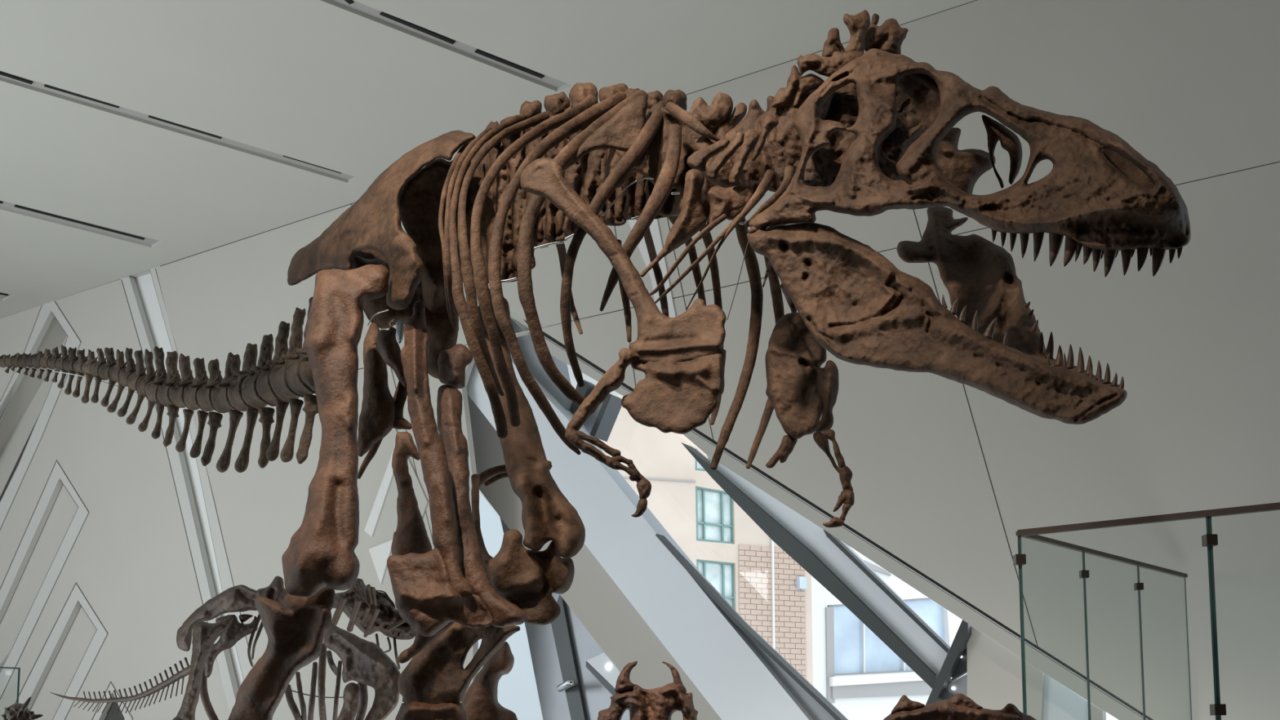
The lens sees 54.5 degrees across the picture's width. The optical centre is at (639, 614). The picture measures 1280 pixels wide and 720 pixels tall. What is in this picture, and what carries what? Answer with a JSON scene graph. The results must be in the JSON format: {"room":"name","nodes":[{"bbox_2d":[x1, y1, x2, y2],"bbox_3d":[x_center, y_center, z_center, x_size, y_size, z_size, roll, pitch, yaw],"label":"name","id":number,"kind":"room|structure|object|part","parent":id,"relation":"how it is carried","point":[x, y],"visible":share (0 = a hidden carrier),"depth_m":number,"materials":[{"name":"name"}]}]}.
{"room":"museum","nodes":[
{"label":"museum","id":0,"kind":"room"},
{"bbox_2d":[0,0,974,395],"bbox_3d":[-2.500,-4.835,8.050,23.000,0.500,25.000,0,-6,0],"label":"ceiling","id":1,"kind":"structure","parent":0,"point":[136,136],"depth_m":10.22,"materials":[{"name":"grey paint"}]},
{"bbox_2d":[0,0,1279,719],"bbox_3d":[-7.415,-0.183,15.132,32.504,7.625,0.370,-4,-7,32],"label":"wall","id":2,"kind":"structure","parent":0,"point":[112,536],"depth_m":8.92,"materials":[{"name":"grey"}]},
{"bbox_3d":[-10.249,-0.642,16.861,8.568,6.281,0.070,-4,-7,32],"label":"niche frame","id":3,"kind":"part","parent":2,"relation":"part of","materials":[{"name":"white paint"}]},
{"bbox_3d":[-8.653,0.293,15.735,5.412,4.036,0.070,-4,-7,32],"label":"niche frame","id":4,"kind":"part","parent":2,"relation":"part of","materials":[{"name":"white paint"}]},
{"bbox_3d":[-6.908,0.683,14.571,2.191,2.032,0.070,-4,-7,32],"label":"niche frame","id":5,"kind":"part","parent":2,"relation":"part of","materials":[{"name":"white paint"}]},
{"bbox_3d":[-5.919,1.108,13.890,0.875,0.687,0.070,-4,-7,32],"label":"niche frame","id":6,"kind":"part","parent":2,"relation":"part of","materials":[{"name":"white paint"}]},
{"bbox_3d":[-12.304,0.072,18.108,20.450,7.509,0.070,-4,-7,32],"label":"wall panel","id":7,"kind":"part","parent":2,"relation":"part of","materials":[{"name":"paint"}]},
{"bbox_3d":[-4.905,-1.049,13.464,2.616,5.888,0.070,-4,-7,32],"label":"recess frame","id":8,"kind":"part","parent":2,"relation":"part of","materials":[{"name":"white paint"}]},
{"bbox_3d":[-4.531,-1.078,13.226,2.462,5.881,0.070,-4,-7,32],"label":"recess frame","id":9,"kind":"part","parent":2,"relation":"part of","materials":[{"name":"white paint"}]},
{"bbox_3d":[-3.940,-3.186,13.068,3.660,1.718,0.070,-4,-7,32],"label":"wall panel","id":10,"kind":"part","parent":2,"relation":"part of","materials":[{"name":"paint"}]},
{"bbox_3d":[-3.171,-0.311,12.270,4.048,4.145,0.070,-4,-7,32],"label":"wall panel","id":11,"kind":"part","parent":2,"relation":"part of","materials":[{"name":"paint"}]},
{"bbox_3d":[-2.326,-0.992,11.769,0.873,1.568,0.050,-4,-7,32],"label":"niche frame","id":12,"kind":"part","parent":2,"relation":"part of","materials":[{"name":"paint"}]},
{"bbox_3d":[-1.487,-3.350,11.507,3.274,1.719,0.070,-4,-7,32],"label":"wall panel","id":13,"kind":"part","parent":2,"relation":"part of","materials":[{"name":"paint"}]},
{"bbox_2d":[478,491,542,719],"bbox_3d":[-1.453,-0.002,11.992,1.405,3.478,0.010,-4,-7,32],"label":"trim","id":14,"kind":"structure","parent":2,"relation":"attached to","point":[517,690],"depth_m":11.76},
{"bbox_3d":[-1.200,-0.864,11.061,2.809,3.320,0.070,-4,-7,32],"label":"wall panel","id":15,"kind":"part","parent":2,"relation":"part of","materials":[{"name":"paint"}]},
{"bbox_2d":[500,517,571,719],"bbox_3d":[-0.929,0.021,11.539,0.956,2.106,0.080,-4,-7,32],"label":"trim","id":16,"kind":"structure","parent":2,"relation":"attached to","point":[544,654],"depth_m":11.39,"materials":[{"name":"grey metal"}]},
{"bbox_2d":[551,594,587,719],"bbox_3d":[-0.627,0.411,11.208,0.409,1.262,0.060,-4,-7,32],"label":"trim","id":17,"kind":"structure","parent":2,"relation":"attached to","point":[561,627],"depth_m":11.19,"materials":[{"name":"grey metal"}]},
{"bbox_2d":[556,652,620,695],"bbox_3d":[-0.465,0.569,10.889,0.769,0.465,0.206,-4,-7,35],"label":"bar","id":18,"kind":"object","parent":2,"relation":"attached to","point":[601,666],"visible":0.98,"depth_m":10.82,"materials":[{"name":"grey metal"}]},
{"bbox_2d":[558,593,630,719],"bbox_3d":[-0.214,0.390,11.040,1.209,1.321,0.120,-4,-7,32],"label":"trim","id":19,"kind":"structure","parent":2,"relation":"attached to","point":[597,697],"depth_m":11.11,"materials":[{"name":"grey metal"}]},
{"bbox_2d":[467,395,721,719],"bbox_3d":[-0.613,-1.005,11.336,3.480,4.369,0.300,-4,-7,32],"label":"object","id":20,"kind":"structure","parent":2,"relation":"attached to","point":[593,597],"depth_m":10.88,"materials":[{"name":"grey metal"}]},
{"bbox_2d":[466,353,813,719],"bbox_3d":[-0.071,-0.933,10.592,3.698,4.071,0.250,-4,-7,32],"label":"beam","id":21,"kind":"structure","parent":2,"relation":"attached to","point":[719,660],"depth_m":10.24,"materials":[{"name":"grey metal"}]},
{"bbox_3d":[0.028,-3.452,10.542,0.812,1.720,0.070,-4,-7,32],"label":"wall panel","id":22,"kind":"part","parent":2,"relation":"part of","materials":[{"name":"paint"}]},
{"bbox_3d":[0.251,-1.989,10.245,0.827,1.232,0.070,-4,-7,32],"label":"wall panel","id":23,"kind":"part","parent":2,"relation":"part of","materials":[{"name":"paint"}]},
{"bbox_2d":[655,533,847,719],"bbox_3d":[0.928,0.153,9.733,1.825,1.746,0.120,-4,-7,32],"label":"trim","id":24,"kind":"structure","parent":2,"relation":"attached to","point":[833,712],"depth_m":9.74,"materials":[{"name":"grey metal"}]},
{"bbox_2d":[704,577,848,719],"bbox_3d":[0.956,0.159,9.882,1.816,1.750,0.200,-4,-7,32],"label":"trim","id":25,"kind":"structure","parent":2,"relation":"attached to","point":[810,704],"depth_m":9.58,"materials":[{"name":"grey metal"}]},
{"bbox_2d":[510,318,1044,719],"bbox_3d":[0.994,-1.071,10.185,5.872,4.418,0.332,-4,-7,32],"label":"window","id":26,"kind":"structure","parent":2,"relation":"in","point":[830,561],"depth_m":9.49,"materials":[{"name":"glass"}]},
{"bbox_3d":[-0.445,-1.841,11.214,0.392,0.482,0.050,-4,-7,32],"label":"frosted pane","id":27,"kind":"part","parent":26,"relation":"part of","materials":[{"name":"grey metal"}]},
{"bbox_3d":[2.318,0.571,9.117,0.193,0.267,0.060,-4,-7,32],"label":"node plate","id":28,"kind":"part","parent":26,"relation":"part of","materials":[{"name":"grey metal"}]},
{"bbox_3d":[2.335,0.342,9.154,0.181,0.344,0.060,-4,-7,32],"label":"node plate","id":29,"kind":"part","parent":26,"relation":"part of","materials":[{"name":"grey metal"}]},
{"bbox_3d":[1.075,-3.522,9.875,2.403,1.721,0.070,-4,-7,32],"label":"wall panel","id":30,"kind":"part","parent":2,"relation":"part of","materials":[{"name":"paint"}]},
{"bbox_2d":[509,310,1148,719],"bbox_3d":[1.245,-0.932,9.667,6.072,4.330,0.300,-4,-7,32],"label":"trim","id":31,"kind":"structure","parent":2,"relation":"attached to","point":[1035,657],"depth_m":8.99,"materials":[{"name":"beige paint"}]},
{"bbox_3d":[1.543,-1.199,9.331,2.758,2.995,0.070,-4,-7,32],"label":"wall panel","id":32,"kind":"part","parent":2,"relation":"part of","materials":[{"name":"paint"}]},
{"bbox_2d":[1043,673,1088,719],"bbox_3d":[2.986,0.657,8.726,0.359,0.517,0.100,-4,-7,32],"label":"window","id":33,"kind":"structure","parent":2,"relation":"attached to","point":[1060,702],"depth_m":8.70,"materials":[{"name":"clear glass"}]},
{"bbox_3d":[3.967,-3.715,8.035,5.284,1.723,0.070,-4,-7,32],"label":"wall panel","id":34,"kind":"part","parent":2,"relation":"part of","materials":[{"name":"paint"}]},
{"bbox_2d":[1090,702,1106,719],"bbox_3d":[3.147,0.751,8.565,0.111,0.296,0.100,-4,-7,32],"label":"window","id":35,"kind":"structure","parent":2,"relation":"attached to","point":[1096,713],"depth_m":8.53,"materials":[{"name":"glass"}]},
{"bbox_3d":[4.092,-0.179,7.583,4.738,5.391,0.070,-4,-7,32],"label":"wall panel","id":36,"kind":"part","parent":2,"relation":"part of","materials":[{"name":"paint"}]},
{"bbox_3d":[-2.500,2.425,7.286,23.000,0.100,25.000,0,-6,0],"label":"floor","id":37,"kind":"structure","parent":0,"visible":0},
{"bbox_2d":[0,666,20,703],"bbox_3d":[-3.792,0.824,7.207,0.009,1.067,0.515,-1,-6,9],"label":"display case","id":38,"kind":"object","parent":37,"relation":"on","point":[19,668],"visible":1,"depth_m":7.49,"materials":[{"name":"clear glass"}]},
{"bbox_2d":[0,696,42,719],"bbox_3d":[-2.809,1.279,5.547,0.400,1.816,0.400,0,-6,0],"label":"skull","id":39,"kind":"object","parent":37,"relation":"on","point":[18,711],"visible":1,"depth_m":5.52,"materials":[{"name":"grey metal"}]},
{"bbox_2d":[49,576,415,719],"bbox_3d":[-3.003,1.098,8.250,3.847,2.698,1.190,-2,-6,22],"label":"skeleton","id":40,"kind":"object","parent":37,"relation":"on","point":[364,662],"visible":0.88,"depth_m":7.92,"materials":[{"name":"grey metal"}]},
{"bbox_3d":[-2.754,1.496,7.551,0.451,1.758,0.159,-4,-7,36],"label":"leg","id":41,"kind":"part","parent":40,"relation":"part of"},
{"bbox_3d":[-1.640,0.342,7.305,0.553,0.613,0.142,-3,-7,25],"label":"shoulder blade","id":42,"kind":"part","parent":40,"relation":"part of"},
{"bbox_2d":[0,9,1191,719],"bbox_3d":[-1.727,0.008,5.860,8.244,4.426,1.684,-4,-7,36],"label":"skeleton","id":43,"kind":"object","parent":37,"relation":"on","point":[877,135],"visible":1,"depth_m":4.57,"materials":[{"name":"brown stone"}]},
{"bbox_3d":[-3.501,-1.496,8.109,0.654,0.200,0.007,0,-6,0],"label":"steel rod","id":44,"kind":"part","parent":43,"relation":"part of","materials":[{"name":"grey"}]},
{"bbox_3d":[-0.074,-1.189,4.104,0.769,0.832,0.136,-3,-7,29],"label":"shoulder blade","id":45,"kind":"part","parent":43,"relation":"part of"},
{"bbox_3d":[-0.051,-1.508,4.500,0.211,0.190,0.046,3,-7,-29],"label":"steel rod","id":46,"kind":"part","parent":43,"relation":"part of","materials":[{"name":"grey"}]},
{"bbox_2d":[597,661,697,719],"bbox_3d":[0.032,1.128,4.557,0.400,1.909,0.400,0,-6,0],"label":"skull","id":47,"kind":"object","parent":37,"relation":"on","point":[660,703],"visible":1,"depth_m":4.55,"materials":[{"name":"brown stone"}]},
{"bbox_2d":[883,693,1035,719],"bbox_3d":[1.129,1.176,4.400,0.610,1.781,0.403,0,-6,0],"label":"skull","id":48,"kind":"object","parent":37,"relation":"on","point":[959,707],"visible":1,"depth_m":4.32,"materials":[{"name":"brown stone"}]},
{"bbox_3d":[0.938,0.315,4.352,0.117,0.068,0.041,1,-6,-10],"label":"frill knob","id":49,"kind":"part","parent":48,"relation":"part of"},
{"bbox_3d":[1.133,0.306,4.351,0.137,0.061,0.047,0,-6,0],"label":"frill knob","id":50,"kind":"part","parent":48,"relation":"part of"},
{"bbox_3d":[1.308,0.338,4.349,0.099,0.054,0.034,0,-6,0],"label":"frill knob","id":51,"kind":"part","parent":48,"relation":"part of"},
{"bbox_2d":[1013,502,1279,719],"bbox_3d":[2.603,0.478,6.631,1.275,1.715,2.468,-1,-6,10],"label":"glass balustrade","id":52,"kind":"object","parent":37,"relation":"on","point":[1210,540],"visible":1,"depth_m":6.11,"materials":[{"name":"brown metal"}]},
{"bbox_3d":[2.665,-0.327,7.027,0.030,0.022,2.199,-6,-8,44],"label":"handrail","id":53,"kind":"part","parent":52,"relation":"part of","materials":[{"name":"brown metal"}]},
{"bbox_3d":[2.459,-0.453,5.828,1.388,0.030,0.030,-4,-7,36],"label":"handrail","id":54,"kind":"part","parent":52,"relation":"part of","materials":[{"name":"brown metal"}]},
{"label":"outside","id":55,"kind":"structure","parent":0,"visible":0},
{"bbox_2d":[479,395,813,685],"bbox_3d":[-0.107,-5.302,45.937,14.927,25.452,0.872,3,-7,-25],"label":"brick building","id":56,"kind":"structure","parent":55,"point":[769,589],"depth_m":47.16,"materials":[{"name":"beige paint"}]},
{"bbox_3d":[2.402,-5.906,47.333,0.709,0.894,0.050,3,-7,-25],"label":"pane","id":57,"kind":"part","parent":56,"relation":"part of","materials":[{"name":"glass"}]},
{"bbox_3d":[2.855,-3.790,47.325,1.695,2.110,0.050,3,-7,-25],"label":"pane","id":58,"kind":"part","parent":56,"relation":"part of","materials":[{"name":"clear glass"}]},
{"bbox_3d":[2.885,-1.022,47.048,1.707,2.088,0.050,3,-7,-25],"label":"pane","id":59,"kind":"part","parent":56,"relation":"part of","materials":[{"name":"clear glass"}]},
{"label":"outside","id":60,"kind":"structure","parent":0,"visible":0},
{"bbox_2d":[811,546,967,719],"bbox_3d":[12.513,2.074,57.108,13.006,14.821,0.962,3,-7,-25],"label":"building","id":61,"kind":"structure","parent":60,"point":[854,669],"depth_m":55.98,"materials":[{"name":"white stone"}]},
{"bbox_3d":[11.347,2.882,56.161,6.555,0.844,0.400,3,-7,-25],"label":"sill","id":62,"kind":"part","parent":61,"relation":"part of","materials":[{"name":"white stone"}]},
{"bbox_3d":[11.503,0.928,57.050,6.882,3.908,0.050,3,-7,-25],"label":"pane","id":63,"kind":"part","parent":61,"relation":"part of","materials":[{"name":"clear glass"}]}
]}

